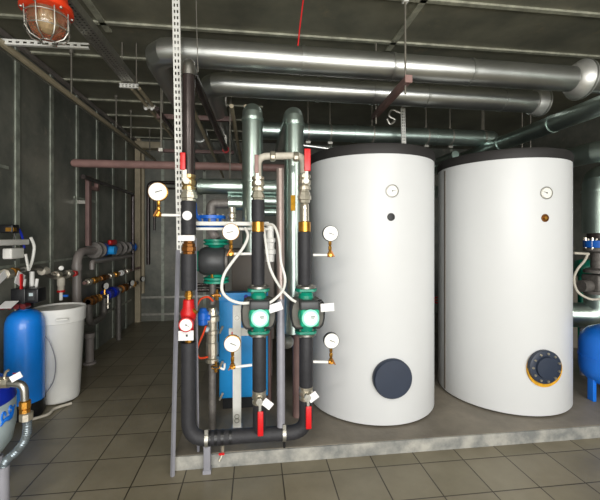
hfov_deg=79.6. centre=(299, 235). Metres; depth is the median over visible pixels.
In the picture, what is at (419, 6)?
trim
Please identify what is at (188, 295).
pipe union
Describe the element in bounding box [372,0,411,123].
bar
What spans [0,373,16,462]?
tank
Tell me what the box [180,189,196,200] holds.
pipe union
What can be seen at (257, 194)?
pipe union
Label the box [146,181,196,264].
conduit
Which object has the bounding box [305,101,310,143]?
rod
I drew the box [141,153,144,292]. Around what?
pipe
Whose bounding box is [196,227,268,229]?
rail
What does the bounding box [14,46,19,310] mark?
trim
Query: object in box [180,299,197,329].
valve
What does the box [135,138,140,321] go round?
trim
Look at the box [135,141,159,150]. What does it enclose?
junction box
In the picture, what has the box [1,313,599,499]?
floor
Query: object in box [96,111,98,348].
trim
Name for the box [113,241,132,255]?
flange
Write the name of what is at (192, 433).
pipe
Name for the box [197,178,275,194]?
duct
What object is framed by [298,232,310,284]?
insulation sleeve
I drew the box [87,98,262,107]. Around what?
trim
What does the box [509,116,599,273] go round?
wall
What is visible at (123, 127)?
trim
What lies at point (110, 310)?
trim
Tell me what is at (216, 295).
valve
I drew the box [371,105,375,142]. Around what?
rod
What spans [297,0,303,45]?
cable
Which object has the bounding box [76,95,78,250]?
trim
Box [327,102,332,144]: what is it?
rod
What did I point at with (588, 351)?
vessel
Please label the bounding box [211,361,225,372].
drain cock
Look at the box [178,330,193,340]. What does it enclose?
paper tag
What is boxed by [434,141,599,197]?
duct
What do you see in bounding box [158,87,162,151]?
rod
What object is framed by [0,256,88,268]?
trim
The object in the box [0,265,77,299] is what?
valve
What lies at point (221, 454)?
drain cock
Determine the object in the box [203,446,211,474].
support
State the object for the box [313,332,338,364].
pressure gauge
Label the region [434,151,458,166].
duct
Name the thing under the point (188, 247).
pipe union
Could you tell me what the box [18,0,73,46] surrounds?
lamp
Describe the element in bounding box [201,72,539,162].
duct
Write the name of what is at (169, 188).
conduit
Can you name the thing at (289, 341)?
plug
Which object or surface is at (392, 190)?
thermometer
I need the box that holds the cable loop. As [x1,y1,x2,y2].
[386,109,399,124]
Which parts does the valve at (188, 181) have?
lever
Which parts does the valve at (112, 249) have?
lever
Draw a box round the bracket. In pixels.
[119,42,138,88]
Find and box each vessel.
[0,279,45,422]
[577,324,599,401]
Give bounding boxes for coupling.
[252,221,263,231]
[298,189,310,202]
[298,221,310,231]
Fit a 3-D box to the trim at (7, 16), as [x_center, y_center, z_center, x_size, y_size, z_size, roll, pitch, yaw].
[0.871,-1.692,3.162,6.690,0.016,0.035,0,0,-7]
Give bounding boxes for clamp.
[204,429,209,447]
[282,424,285,447]
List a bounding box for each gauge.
[101,282,108,294]
[148,182,180,216]
[178,316,193,331]
[222,223,251,255]
[224,334,251,369]
[313,226,337,256]
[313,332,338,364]
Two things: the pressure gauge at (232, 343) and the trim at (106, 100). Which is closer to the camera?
the pressure gauge at (232, 343)
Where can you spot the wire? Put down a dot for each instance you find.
(196, 0)
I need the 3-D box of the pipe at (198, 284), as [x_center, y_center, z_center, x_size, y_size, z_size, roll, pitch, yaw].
[-0.704,0.386,2.835,0.208,0.034,0.032,0,0,-7]
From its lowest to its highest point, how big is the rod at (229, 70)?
1.300 m
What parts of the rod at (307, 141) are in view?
rod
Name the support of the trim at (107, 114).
attached to the wall at (34, 92)
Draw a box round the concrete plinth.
[175,332,599,470]
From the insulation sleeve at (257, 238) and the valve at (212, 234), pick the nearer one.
the insulation sleeve at (257, 238)
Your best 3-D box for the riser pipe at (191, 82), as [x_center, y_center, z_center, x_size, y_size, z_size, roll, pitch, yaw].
[-0.772,-1.042,3.180,0.090,1.317,1.933,0,0,-5]
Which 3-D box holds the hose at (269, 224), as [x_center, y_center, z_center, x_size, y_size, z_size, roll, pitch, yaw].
[-0.177,0.165,2.251,0.094,0.502,0.221,0,0,-34]
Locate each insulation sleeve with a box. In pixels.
[178,200,195,240]
[181,254,195,290]
[251,199,264,221]
[251,232,264,284]
[252,337,265,392]
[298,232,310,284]
[299,337,312,388]
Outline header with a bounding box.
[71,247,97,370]
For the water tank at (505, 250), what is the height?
2.116 m
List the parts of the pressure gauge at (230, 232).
stem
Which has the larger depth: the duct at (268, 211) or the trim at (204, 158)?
the trim at (204, 158)
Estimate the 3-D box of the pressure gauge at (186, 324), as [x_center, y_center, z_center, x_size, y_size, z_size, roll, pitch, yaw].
[-0.691,0.537,2.191,0.087,0.087,0.044,0,0,-7]
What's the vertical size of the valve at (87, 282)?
0.088 m
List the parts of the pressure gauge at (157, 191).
stem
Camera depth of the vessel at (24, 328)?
2.94 m
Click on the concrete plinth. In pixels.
(453, 422)
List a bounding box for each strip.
[1,38,89,49]
[400,106,405,143]
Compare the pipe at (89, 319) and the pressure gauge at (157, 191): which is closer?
the pressure gauge at (157, 191)
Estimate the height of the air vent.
0.105 m
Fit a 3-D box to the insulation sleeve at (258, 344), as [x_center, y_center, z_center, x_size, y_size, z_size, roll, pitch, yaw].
[-0.262,0.817,2.315,0.088,0.347,0.088,0,0,-7]
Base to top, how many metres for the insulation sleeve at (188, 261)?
0.226 m
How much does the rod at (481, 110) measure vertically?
0.702 m
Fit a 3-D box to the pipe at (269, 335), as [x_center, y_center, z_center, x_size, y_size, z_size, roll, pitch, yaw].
[-0.258,1.095,2.991,0.040,0.629,0.040,0,0,-7]
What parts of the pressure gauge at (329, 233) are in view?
stem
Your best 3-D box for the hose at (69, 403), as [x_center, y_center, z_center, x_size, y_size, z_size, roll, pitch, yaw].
[-2.105,1.486,3.049,0.071,0.023,0.344,0,0,22]
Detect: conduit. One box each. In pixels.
[80,174,134,270]
[131,87,180,147]
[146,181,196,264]
[153,187,196,229]
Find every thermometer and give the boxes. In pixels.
[386,184,398,196]
[540,187,552,198]
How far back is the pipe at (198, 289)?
2.82 m
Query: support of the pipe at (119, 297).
on the floor
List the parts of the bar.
threaded rod, threaded rod, plate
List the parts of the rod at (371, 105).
rod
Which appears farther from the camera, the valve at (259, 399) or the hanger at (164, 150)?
the hanger at (164, 150)
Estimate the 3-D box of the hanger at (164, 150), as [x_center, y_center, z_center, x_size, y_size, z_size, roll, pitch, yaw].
[-1.399,-1.391,4.864,0.999,0.619,0.040,0,0,-7]
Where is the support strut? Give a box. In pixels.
[170,0,182,476]
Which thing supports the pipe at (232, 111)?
hanging from the hanger at (168, 116)
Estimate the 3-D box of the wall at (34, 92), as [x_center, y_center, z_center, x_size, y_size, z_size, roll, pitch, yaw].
[-2.273,-0.100,0.936,0.100,3.200,10.820,0,0,-7]
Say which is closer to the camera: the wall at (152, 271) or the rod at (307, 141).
the rod at (307, 141)
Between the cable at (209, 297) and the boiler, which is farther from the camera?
the boiler
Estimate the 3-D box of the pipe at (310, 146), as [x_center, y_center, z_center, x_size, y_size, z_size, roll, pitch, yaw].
[0.245,-0.815,3.356,0.497,0.089,0.040,0,0,-7]
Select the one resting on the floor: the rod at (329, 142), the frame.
the frame
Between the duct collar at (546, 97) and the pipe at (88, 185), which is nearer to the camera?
the duct collar at (546, 97)
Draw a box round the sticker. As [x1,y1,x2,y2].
[291,195,294,210]
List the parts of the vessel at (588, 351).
leg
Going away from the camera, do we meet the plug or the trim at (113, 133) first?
the plug
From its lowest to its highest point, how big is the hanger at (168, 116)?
0.606 m
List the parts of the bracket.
threaded rod, threaded rod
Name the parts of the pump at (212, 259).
motor, motor plate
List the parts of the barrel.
lid, handle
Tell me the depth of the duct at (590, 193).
3.58 m
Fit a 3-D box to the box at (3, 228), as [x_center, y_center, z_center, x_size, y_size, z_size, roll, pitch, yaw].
[-2.369,-0.057,2.938,0.104,0.070,0.095,0,0,-7]
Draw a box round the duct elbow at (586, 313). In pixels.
[573,293,599,327]
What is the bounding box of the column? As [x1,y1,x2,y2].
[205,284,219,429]
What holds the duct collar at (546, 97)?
attached to the duct at (217, 86)
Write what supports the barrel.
on the floor
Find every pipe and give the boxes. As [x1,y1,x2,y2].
[70,159,283,171]
[77,176,98,245]
[83,332,96,365]
[85,297,107,325]
[116,292,121,339]
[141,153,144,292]
[154,106,205,171]
[181,58,228,174]
[181,340,312,446]
[195,110,223,177]
[197,283,223,286]
[197,288,223,291]
[229,104,241,171]
[254,151,304,175]
[267,330,270,400]
[276,168,284,427]
[293,335,299,417]
[304,143,332,149]
[573,259,589,336]
[579,327,584,375]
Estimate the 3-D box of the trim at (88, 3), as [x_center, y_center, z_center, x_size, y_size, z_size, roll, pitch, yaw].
[-1.339,-1.692,1.042,0.050,0.016,3.900,0,0,-7]
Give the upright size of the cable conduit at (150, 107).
0.072 m
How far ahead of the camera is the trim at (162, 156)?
6.36 m
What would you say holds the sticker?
attached to the duct at (291, 133)
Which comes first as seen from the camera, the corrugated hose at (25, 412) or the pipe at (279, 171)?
the corrugated hose at (25, 412)
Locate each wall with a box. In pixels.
[0,35,134,373]
[141,139,465,320]
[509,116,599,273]
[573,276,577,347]
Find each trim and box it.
[0,14,599,58]
[0,27,136,140]
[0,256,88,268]
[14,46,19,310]
[30,51,145,60]
[50,74,53,303]
[63,78,159,85]
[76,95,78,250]
[83,0,111,32]
[84,299,130,324]
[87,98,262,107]
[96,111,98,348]
[107,114,240,120]
[112,123,114,337]
[123,127,241,131]
[125,134,126,327]
[135,137,241,141]
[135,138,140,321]
[141,295,209,298]
[141,312,218,315]
[161,140,163,320]
[203,155,205,307]
[385,0,427,50]
[393,0,599,17]
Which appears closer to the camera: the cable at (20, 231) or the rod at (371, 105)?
the cable at (20, 231)
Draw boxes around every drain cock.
[105,294,110,308]
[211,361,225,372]
[218,445,223,460]
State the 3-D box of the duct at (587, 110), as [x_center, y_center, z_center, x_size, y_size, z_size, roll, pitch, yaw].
[2.178,-0.985,3.546,0.162,0.180,4.701,0,0,-7]
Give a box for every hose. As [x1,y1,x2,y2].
[0,369,32,499]
[32,402,71,420]
[45,336,55,393]
[220,227,249,304]
[264,227,296,302]
[265,223,285,303]
[573,252,599,300]
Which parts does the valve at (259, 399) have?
lever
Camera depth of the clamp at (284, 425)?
2.30 m
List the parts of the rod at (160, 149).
rod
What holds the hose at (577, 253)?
attached to the valve at (589, 283)
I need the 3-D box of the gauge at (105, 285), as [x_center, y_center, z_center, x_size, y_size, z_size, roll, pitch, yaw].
[-2.488,0.670,4.582,0.056,0.159,0.092,0,0,12]
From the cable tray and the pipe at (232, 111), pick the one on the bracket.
the cable tray
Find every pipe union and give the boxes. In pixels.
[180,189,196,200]
[181,241,195,253]
[184,291,192,299]
[251,190,264,199]
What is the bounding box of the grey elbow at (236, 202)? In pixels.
[206,197,241,214]
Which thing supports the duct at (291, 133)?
attached to the duct at (318, 132)
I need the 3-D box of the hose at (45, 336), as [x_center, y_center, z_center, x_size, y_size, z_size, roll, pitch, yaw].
[-2.186,1.149,3.118,0.138,0.664,0.034,0,0,-7]
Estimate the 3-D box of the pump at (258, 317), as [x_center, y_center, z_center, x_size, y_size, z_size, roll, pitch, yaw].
[-0.239,0.477,2.265,0.256,0.335,0.238,0,0,-7]
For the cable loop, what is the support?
hanging from the strip at (401, 108)
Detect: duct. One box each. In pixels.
[145,37,599,162]
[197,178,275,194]
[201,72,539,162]
[228,194,275,207]
[241,103,263,251]
[263,122,497,146]
[265,208,275,215]
[275,107,303,334]
[434,95,599,174]
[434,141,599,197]
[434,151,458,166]
[581,166,599,232]
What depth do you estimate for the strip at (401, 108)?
3.76 m
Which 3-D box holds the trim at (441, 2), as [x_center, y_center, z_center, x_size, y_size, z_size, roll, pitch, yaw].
[0.942,-1.692,2.591,6.690,0.016,0.035,0,0,-7]
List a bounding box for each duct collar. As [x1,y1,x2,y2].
[526,90,552,116]
[563,58,599,100]
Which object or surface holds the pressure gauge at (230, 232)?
attached to the insulation sleeve at (257, 238)
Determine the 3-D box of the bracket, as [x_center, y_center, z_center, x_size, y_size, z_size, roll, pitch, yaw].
[-1.503,-1.500,3.168,0.160,0.400,0.022,0,0,-7]
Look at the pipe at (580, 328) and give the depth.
3.66 m
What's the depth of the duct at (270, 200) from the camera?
2.80 m
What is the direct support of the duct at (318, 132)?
hanging from the rod at (307, 141)
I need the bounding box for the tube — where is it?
[300,203,308,221]
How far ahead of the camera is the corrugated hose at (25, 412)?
1.78 m
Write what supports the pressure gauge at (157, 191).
attached to the insulation sleeve at (188, 207)
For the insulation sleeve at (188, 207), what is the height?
0.249 m
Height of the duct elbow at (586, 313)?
0.365 m
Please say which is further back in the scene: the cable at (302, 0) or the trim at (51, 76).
the trim at (51, 76)
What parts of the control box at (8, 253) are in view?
arm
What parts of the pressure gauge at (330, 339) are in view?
stem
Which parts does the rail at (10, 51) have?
threaded rod, threaded rod, threaded rod, threaded rod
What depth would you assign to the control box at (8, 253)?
2.94 m
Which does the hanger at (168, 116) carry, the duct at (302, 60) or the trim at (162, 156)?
the duct at (302, 60)
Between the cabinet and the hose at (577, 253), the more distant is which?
the cabinet
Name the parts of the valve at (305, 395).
lever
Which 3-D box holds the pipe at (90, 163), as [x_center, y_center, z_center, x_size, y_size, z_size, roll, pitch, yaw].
[-1.278,-0.810,4.154,2.550,0.090,0.090,0,0,-7]
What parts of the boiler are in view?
panel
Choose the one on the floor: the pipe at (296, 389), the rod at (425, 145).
the pipe at (296, 389)
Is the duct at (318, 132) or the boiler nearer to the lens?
the boiler
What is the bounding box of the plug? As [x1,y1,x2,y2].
[285,335,293,348]
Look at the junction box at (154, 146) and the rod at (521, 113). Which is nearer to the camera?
the rod at (521, 113)
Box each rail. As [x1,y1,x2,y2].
[0,38,155,160]
[196,221,268,225]
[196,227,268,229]
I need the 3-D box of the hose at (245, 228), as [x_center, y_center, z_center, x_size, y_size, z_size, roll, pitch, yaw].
[-0.404,0.181,2.266,0.182,0.478,0.178,0,0,-7]
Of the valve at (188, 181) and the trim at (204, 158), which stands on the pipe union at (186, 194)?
the valve at (188, 181)
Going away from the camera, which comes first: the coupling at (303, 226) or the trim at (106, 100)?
the coupling at (303, 226)
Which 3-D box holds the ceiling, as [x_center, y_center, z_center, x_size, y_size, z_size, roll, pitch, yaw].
[1.096,-1.750,1.356,7.090,0.100,11.220,0,0,-7]
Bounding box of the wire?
[196,0,197,69]
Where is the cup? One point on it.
(61, 280)
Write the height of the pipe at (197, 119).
0.136 m
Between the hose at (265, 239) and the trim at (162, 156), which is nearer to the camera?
the hose at (265, 239)
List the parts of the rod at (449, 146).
rod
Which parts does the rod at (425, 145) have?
rod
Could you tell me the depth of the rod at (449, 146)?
4.09 m
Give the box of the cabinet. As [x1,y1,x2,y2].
[232,248,273,375]
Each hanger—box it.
[157,70,235,125]
[158,127,233,154]
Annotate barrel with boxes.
[33,302,86,404]
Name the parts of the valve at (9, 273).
red lever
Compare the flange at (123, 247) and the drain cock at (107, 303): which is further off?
the flange at (123, 247)
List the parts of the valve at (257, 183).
lever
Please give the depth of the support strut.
2.32 m
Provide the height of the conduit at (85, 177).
1.246 m
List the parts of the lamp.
glass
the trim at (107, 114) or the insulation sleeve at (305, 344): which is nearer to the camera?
the insulation sleeve at (305, 344)
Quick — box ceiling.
[0,0,599,149]
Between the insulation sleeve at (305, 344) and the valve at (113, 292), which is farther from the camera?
the valve at (113, 292)
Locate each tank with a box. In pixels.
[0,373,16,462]
[309,143,434,425]
[437,147,573,415]
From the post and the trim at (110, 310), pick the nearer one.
the post
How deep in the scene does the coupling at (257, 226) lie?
2.28 m
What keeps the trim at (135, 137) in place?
attached to the wall at (34, 92)
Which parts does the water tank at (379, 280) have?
lid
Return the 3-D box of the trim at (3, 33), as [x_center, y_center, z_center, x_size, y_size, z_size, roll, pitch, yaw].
[-2.194,-1.670,0.946,0.035,0.035,10.800,0,0,-7]
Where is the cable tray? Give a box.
[68,0,137,85]
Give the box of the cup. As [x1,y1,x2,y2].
[57,277,64,290]
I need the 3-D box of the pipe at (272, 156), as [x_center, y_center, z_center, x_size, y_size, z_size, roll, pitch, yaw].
[-0.125,-0.447,2.371,0.347,0.220,0.081,0,0,-7]
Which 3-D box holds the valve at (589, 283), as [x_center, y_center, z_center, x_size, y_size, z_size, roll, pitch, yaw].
[2.973,0.278,3.611,0.330,0.605,0.270,0,0,-7]
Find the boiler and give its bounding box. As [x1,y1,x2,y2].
[219,291,267,408]
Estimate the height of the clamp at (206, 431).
0.121 m
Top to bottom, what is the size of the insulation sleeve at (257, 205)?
0.139 m
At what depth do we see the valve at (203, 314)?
2.50 m
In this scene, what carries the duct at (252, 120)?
attached to the duct at (318, 132)
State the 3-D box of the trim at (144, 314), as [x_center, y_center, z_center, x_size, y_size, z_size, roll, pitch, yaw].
[-2.107,1.380,6.401,1.500,0.035,0.016,0,0,-7]
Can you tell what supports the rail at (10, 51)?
hanging from the ceiling
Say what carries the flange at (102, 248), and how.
attached to the wall at (34, 92)
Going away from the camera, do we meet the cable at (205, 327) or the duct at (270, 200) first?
the cable at (205, 327)
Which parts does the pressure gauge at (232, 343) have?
stem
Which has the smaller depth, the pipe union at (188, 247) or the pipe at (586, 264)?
the pipe union at (188, 247)
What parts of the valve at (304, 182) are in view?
lever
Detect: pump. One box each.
[197,238,228,284]
[241,284,282,337]
[289,283,333,337]
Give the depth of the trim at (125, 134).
5.85 m
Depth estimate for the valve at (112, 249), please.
4.69 m
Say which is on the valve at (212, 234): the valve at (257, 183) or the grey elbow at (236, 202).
the grey elbow at (236, 202)
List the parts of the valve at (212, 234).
lever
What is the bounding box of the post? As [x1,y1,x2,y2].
[229,305,247,428]
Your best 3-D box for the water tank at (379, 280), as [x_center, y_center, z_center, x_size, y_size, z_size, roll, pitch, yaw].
[0.617,0.352,3.167,1.086,2.116,1.114,0,0,-7]
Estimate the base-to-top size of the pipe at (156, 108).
0.044 m
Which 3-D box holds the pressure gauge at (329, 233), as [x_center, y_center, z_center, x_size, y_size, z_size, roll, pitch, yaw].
[0.168,0.035,2.346,0.163,0.206,0.046,0,0,-1]
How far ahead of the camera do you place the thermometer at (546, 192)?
2.78 m
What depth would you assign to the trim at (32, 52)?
3.36 m
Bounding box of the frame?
[194,238,198,451]
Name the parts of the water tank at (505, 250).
lid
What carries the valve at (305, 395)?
attached to the pipe at (192, 433)
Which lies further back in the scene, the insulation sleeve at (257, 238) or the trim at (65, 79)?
the trim at (65, 79)
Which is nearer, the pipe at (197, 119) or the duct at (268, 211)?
the duct at (268, 211)
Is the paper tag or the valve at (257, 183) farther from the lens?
the valve at (257, 183)
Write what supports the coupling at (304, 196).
on the tube
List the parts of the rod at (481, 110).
rod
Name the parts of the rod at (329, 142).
rod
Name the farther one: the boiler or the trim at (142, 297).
the trim at (142, 297)
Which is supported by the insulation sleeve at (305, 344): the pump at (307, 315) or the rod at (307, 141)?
the pump at (307, 315)
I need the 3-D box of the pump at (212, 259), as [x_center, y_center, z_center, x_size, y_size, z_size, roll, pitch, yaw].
[-0.633,0.178,2.566,0.248,0.328,0.210,0,0,-7]
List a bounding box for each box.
[0,225,18,232]
[0,237,35,270]
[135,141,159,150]
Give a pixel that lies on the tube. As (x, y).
(304, 207)
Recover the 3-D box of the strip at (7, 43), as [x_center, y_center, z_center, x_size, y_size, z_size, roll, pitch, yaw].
[-1.913,-1.295,2.411,0.940,0.046,0.022,0,0,-7]
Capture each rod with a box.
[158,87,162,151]
[229,70,230,178]
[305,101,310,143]
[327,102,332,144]
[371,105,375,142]
[423,108,430,147]
[447,109,454,148]
[481,110,487,142]
[521,113,522,147]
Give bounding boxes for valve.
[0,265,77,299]
[82,267,140,285]
[83,281,138,305]
[104,240,117,255]
[180,152,195,189]
[180,299,197,329]
[196,203,225,238]
[198,308,209,331]
[211,289,220,299]
[252,155,263,190]
[252,390,273,435]
[298,148,310,189]
[299,386,318,428]
[576,233,599,294]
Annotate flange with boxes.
[86,242,106,257]
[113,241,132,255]
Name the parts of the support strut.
leg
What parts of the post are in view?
cross plate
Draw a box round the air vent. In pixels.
[228,207,235,221]
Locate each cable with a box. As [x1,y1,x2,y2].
[19,229,25,247]
[198,296,213,304]
[198,326,207,358]
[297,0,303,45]
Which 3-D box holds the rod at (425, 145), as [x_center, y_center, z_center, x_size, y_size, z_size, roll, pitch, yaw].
[1.420,-1.349,4.057,0.050,0.702,0.190,0,0,-7]
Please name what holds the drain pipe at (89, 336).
on the floor

